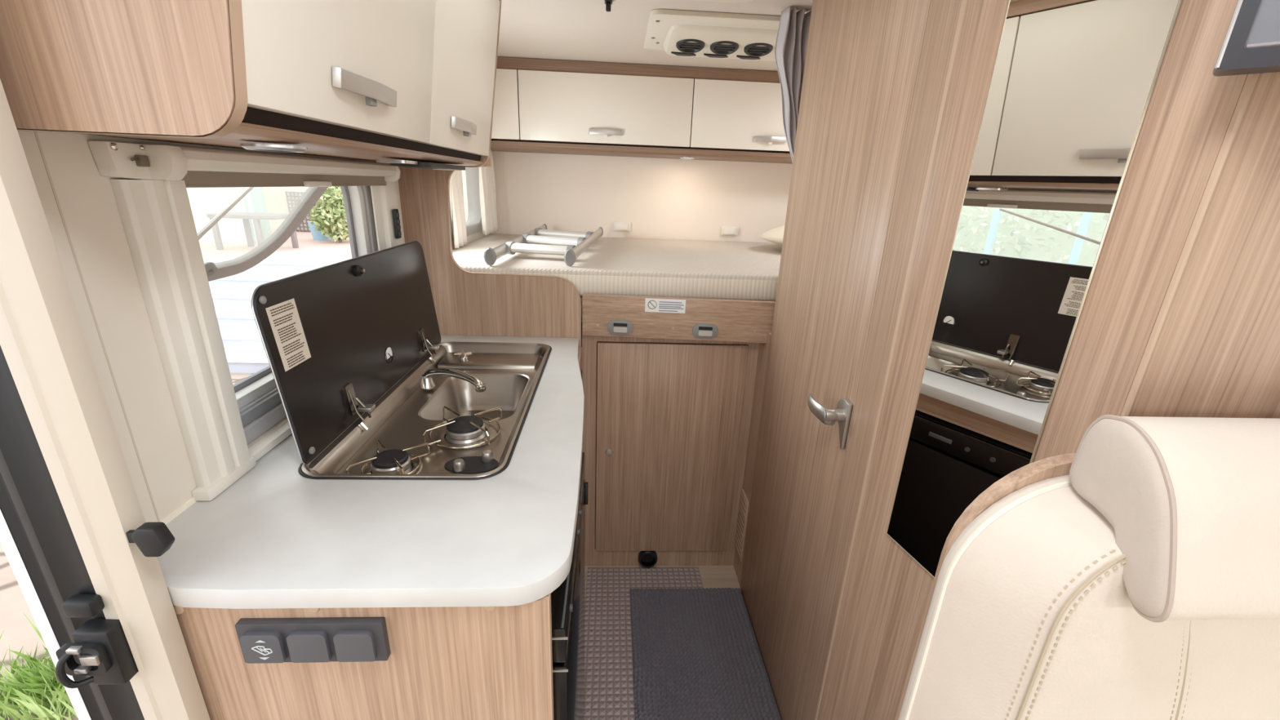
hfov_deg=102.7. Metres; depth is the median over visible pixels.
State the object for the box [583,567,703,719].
floor mat
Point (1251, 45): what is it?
screen
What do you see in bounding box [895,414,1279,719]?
seat
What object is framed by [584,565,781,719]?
floor
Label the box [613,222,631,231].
wall fitting
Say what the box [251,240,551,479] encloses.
sink
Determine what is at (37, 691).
grass
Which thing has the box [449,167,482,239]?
window
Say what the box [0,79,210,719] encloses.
door frame
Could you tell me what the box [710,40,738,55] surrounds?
round vent
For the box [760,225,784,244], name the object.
pillow
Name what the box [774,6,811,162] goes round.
curtain
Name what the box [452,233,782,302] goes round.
mattress
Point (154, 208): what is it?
window frame
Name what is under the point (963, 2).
trim
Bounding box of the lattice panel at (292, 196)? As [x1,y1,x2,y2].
[283,188,317,231]
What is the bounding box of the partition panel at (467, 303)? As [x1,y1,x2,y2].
[398,153,581,346]
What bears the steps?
on the ground at (18, 632)
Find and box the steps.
[202,257,341,373]
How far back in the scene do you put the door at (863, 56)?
1.23 m
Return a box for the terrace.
[199,230,351,261]
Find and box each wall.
[17,129,489,524]
[186,186,247,243]
[262,170,467,231]
[489,151,792,377]
[795,0,1247,719]
[1128,71,1279,418]
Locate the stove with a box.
[336,359,540,474]
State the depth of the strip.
1.78 m
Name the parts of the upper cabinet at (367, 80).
panel, rail, door, handle, door, handle, panel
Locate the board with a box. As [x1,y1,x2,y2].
[582,293,775,342]
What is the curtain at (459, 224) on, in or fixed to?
hanging from the window at (473, 223)
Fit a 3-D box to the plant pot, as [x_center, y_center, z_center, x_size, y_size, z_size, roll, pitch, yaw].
[-5.482,-2.220,8.799,0.360,0.300,0.360,1,19,-3]
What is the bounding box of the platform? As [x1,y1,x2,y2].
[580,296,582,320]
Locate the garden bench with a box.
[206,212,298,249]
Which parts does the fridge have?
knob, handle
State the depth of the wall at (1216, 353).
0.54 m
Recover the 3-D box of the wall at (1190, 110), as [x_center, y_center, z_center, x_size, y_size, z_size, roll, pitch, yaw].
[0.500,0.219,0.863,0.132,1.903,0.436,1,19,-3]
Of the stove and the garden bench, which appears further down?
the stove
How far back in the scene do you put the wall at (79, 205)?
0.65 m
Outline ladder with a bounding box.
[484,223,603,266]
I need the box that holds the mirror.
[886,0,1182,577]
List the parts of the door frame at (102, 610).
frame, latch plate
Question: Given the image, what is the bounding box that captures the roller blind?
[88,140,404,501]
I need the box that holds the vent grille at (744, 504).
[734,488,748,561]
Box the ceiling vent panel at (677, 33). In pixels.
[643,8,780,61]
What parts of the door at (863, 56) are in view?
lever, handle plate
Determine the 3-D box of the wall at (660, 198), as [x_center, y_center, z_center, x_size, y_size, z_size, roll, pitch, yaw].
[0.297,-0.449,2.784,2.260,1.905,0.040,1,19,-3]
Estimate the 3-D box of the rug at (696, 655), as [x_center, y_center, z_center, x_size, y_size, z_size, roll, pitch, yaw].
[0.186,0.963,1.534,0.410,0.025,0.762,1,19,-3]
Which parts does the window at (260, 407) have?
stay arm, frame, frame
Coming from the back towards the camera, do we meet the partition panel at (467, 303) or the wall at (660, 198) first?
the wall at (660, 198)
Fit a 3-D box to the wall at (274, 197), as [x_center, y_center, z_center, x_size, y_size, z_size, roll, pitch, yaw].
[-4.004,-3.853,9.742,13.000,2.884,0.300,1,19,-3]
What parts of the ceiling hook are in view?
hook arm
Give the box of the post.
[241,186,271,244]
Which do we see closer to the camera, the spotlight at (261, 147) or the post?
the spotlight at (261, 147)
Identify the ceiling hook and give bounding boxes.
[604,0,612,12]
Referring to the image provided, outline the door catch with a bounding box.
[125,521,174,556]
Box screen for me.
[1213,0,1279,76]
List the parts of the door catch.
stem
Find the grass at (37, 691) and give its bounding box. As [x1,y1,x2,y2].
[0,612,77,719]
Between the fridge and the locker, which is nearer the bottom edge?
the fridge
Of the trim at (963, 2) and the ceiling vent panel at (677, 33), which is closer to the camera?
the trim at (963, 2)
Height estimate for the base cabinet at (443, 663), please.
0.906 m
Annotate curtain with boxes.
[449,170,466,248]
[479,150,497,235]
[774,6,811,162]
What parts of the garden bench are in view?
leg, seat, leg, leg, leg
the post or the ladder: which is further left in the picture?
the post
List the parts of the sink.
edge trim, lid, hinge arm, burner, hinge arm, knob, tap knob, burner, sink bowl, knob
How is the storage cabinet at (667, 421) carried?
on the floor
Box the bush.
[307,186,349,242]
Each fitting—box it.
[375,159,465,170]
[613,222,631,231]
[720,226,738,235]
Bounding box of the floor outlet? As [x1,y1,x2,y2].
[638,551,657,567]
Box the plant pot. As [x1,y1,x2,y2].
[306,221,330,240]
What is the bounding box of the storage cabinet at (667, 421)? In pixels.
[582,335,759,565]
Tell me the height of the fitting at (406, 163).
0.011 m
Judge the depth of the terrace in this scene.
7.48 m
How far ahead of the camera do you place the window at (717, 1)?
1.37 m
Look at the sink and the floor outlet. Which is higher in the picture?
the sink
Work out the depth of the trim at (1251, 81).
0.51 m
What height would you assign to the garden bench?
0.494 m
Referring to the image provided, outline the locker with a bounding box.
[490,57,792,164]
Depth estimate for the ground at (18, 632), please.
2.42 m
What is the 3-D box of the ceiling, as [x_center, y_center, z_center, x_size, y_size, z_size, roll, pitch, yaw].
[0.453,-0.563,0.136,2.260,0.040,4.980,1,19,-3]
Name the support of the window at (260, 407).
in the wall at (79, 205)
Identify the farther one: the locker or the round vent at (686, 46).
the locker
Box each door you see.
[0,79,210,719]
[739,0,930,719]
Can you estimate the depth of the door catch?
0.56 m
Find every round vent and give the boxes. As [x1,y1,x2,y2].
[675,39,704,53]
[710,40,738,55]
[743,43,773,57]
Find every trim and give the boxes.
[814,0,966,719]
[1120,73,1259,416]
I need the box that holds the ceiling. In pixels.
[497,0,813,71]
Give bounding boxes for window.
[196,186,377,444]
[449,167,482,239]
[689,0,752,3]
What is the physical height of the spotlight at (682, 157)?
0.007 m
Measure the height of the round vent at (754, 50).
0.041 m
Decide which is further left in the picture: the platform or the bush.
the bush
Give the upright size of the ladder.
0.063 m
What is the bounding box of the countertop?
[157,334,584,608]
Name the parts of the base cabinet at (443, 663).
switch panel, panel, rail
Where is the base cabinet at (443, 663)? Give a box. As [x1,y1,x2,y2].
[173,346,582,719]
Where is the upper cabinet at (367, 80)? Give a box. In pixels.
[0,0,502,167]
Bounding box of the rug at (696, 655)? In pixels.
[629,587,781,719]
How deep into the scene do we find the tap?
1.27 m
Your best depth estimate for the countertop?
0.73 m
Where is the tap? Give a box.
[420,368,486,392]
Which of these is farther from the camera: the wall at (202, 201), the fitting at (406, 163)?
the wall at (202, 201)
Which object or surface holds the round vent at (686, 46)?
attached to the ceiling vent panel at (677, 33)
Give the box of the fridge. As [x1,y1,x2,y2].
[551,452,587,719]
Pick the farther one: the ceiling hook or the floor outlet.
the floor outlet
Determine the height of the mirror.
0.975 m
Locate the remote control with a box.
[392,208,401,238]
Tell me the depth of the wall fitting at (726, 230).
2.67 m
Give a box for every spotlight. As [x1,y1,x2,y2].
[240,143,307,152]
[680,156,694,159]
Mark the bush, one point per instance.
(335, 215)
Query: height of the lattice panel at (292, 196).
0.780 m
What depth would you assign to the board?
1.64 m
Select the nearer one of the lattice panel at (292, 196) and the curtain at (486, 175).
the curtain at (486, 175)
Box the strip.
[733,332,771,585]
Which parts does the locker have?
door, door, handle, rail, rail, door, handle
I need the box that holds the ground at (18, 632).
[0,373,253,719]
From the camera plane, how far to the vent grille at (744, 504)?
1.90 m

